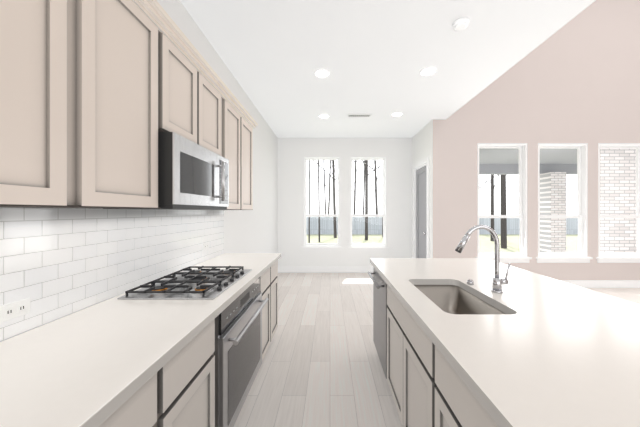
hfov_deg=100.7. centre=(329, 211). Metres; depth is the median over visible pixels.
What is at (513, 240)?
grass
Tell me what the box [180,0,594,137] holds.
ceiling
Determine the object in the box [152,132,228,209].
microwave
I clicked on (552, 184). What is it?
brick column
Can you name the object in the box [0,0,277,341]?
wall
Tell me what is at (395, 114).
recessed light
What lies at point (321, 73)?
recessed light
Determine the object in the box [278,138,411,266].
wall
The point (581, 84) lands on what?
wall
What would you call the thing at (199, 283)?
gas cooktop
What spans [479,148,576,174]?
patio ceiling
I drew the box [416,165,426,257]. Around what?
door
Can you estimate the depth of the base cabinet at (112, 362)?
0.94 m
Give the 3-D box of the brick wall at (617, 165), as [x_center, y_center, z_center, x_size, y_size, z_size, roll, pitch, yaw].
[7.210,0.030,5.460,3.580,2.740,0.300,0,0,0]
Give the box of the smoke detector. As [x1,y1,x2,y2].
[452,18,469,30]
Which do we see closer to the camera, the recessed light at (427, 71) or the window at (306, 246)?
the recessed light at (427, 71)
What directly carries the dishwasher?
on the floor
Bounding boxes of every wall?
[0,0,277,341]
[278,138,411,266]
[412,120,432,257]
[433,119,445,257]
[446,0,639,279]
[600,148,635,251]
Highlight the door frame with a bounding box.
[412,157,428,257]
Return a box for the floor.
[233,272,639,426]
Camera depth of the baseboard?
4.80 m
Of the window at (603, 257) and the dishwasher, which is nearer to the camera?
the dishwasher
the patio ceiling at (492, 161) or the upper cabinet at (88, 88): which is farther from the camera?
the patio ceiling at (492, 161)
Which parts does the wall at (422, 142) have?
door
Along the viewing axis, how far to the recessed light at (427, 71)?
3.15 m
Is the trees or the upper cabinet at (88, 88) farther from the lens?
the trees
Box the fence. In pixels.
[306,217,577,233]
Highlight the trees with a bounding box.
[306,160,506,248]
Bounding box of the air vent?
[347,114,371,117]
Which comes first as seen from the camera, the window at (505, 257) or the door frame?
the window at (505, 257)
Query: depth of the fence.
20.00 m
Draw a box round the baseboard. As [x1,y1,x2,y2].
[278,267,639,287]
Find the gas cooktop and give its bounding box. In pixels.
[117,266,251,298]
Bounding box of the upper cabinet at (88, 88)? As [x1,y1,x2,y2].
[0,0,257,209]
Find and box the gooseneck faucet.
[455,225,510,293]
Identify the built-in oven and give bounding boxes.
[214,276,268,426]
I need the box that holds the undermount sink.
[414,285,504,313]
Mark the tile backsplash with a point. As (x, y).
(67, 261)
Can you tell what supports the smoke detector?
attached to the ceiling at (374, 53)
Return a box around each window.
[301,156,342,250]
[348,156,388,250]
[475,143,531,262]
[536,143,591,262]
[596,143,639,262]
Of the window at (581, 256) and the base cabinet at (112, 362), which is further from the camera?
the window at (581, 256)
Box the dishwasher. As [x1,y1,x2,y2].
[367,267,387,378]
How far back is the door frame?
5.83 m
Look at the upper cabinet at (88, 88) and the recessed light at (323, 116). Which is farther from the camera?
the recessed light at (323, 116)
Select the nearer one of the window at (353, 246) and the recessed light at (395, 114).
the recessed light at (395, 114)
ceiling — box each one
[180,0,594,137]
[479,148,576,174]
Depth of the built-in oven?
1.56 m
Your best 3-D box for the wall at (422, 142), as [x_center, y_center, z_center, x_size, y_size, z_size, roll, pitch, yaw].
[1.981,-0.145,5.412,0.240,3.050,1.205,0,0,0]
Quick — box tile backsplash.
[0,207,223,340]
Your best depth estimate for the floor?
2.42 m
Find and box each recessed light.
[314,69,329,77]
[319,114,328,118]
[391,112,402,116]
[419,67,436,75]
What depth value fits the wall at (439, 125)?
4.81 m
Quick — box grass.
[306,234,577,251]
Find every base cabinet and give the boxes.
[0,253,280,426]
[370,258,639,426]
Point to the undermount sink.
(452, 299)
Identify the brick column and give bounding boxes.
[540,172,565,251]

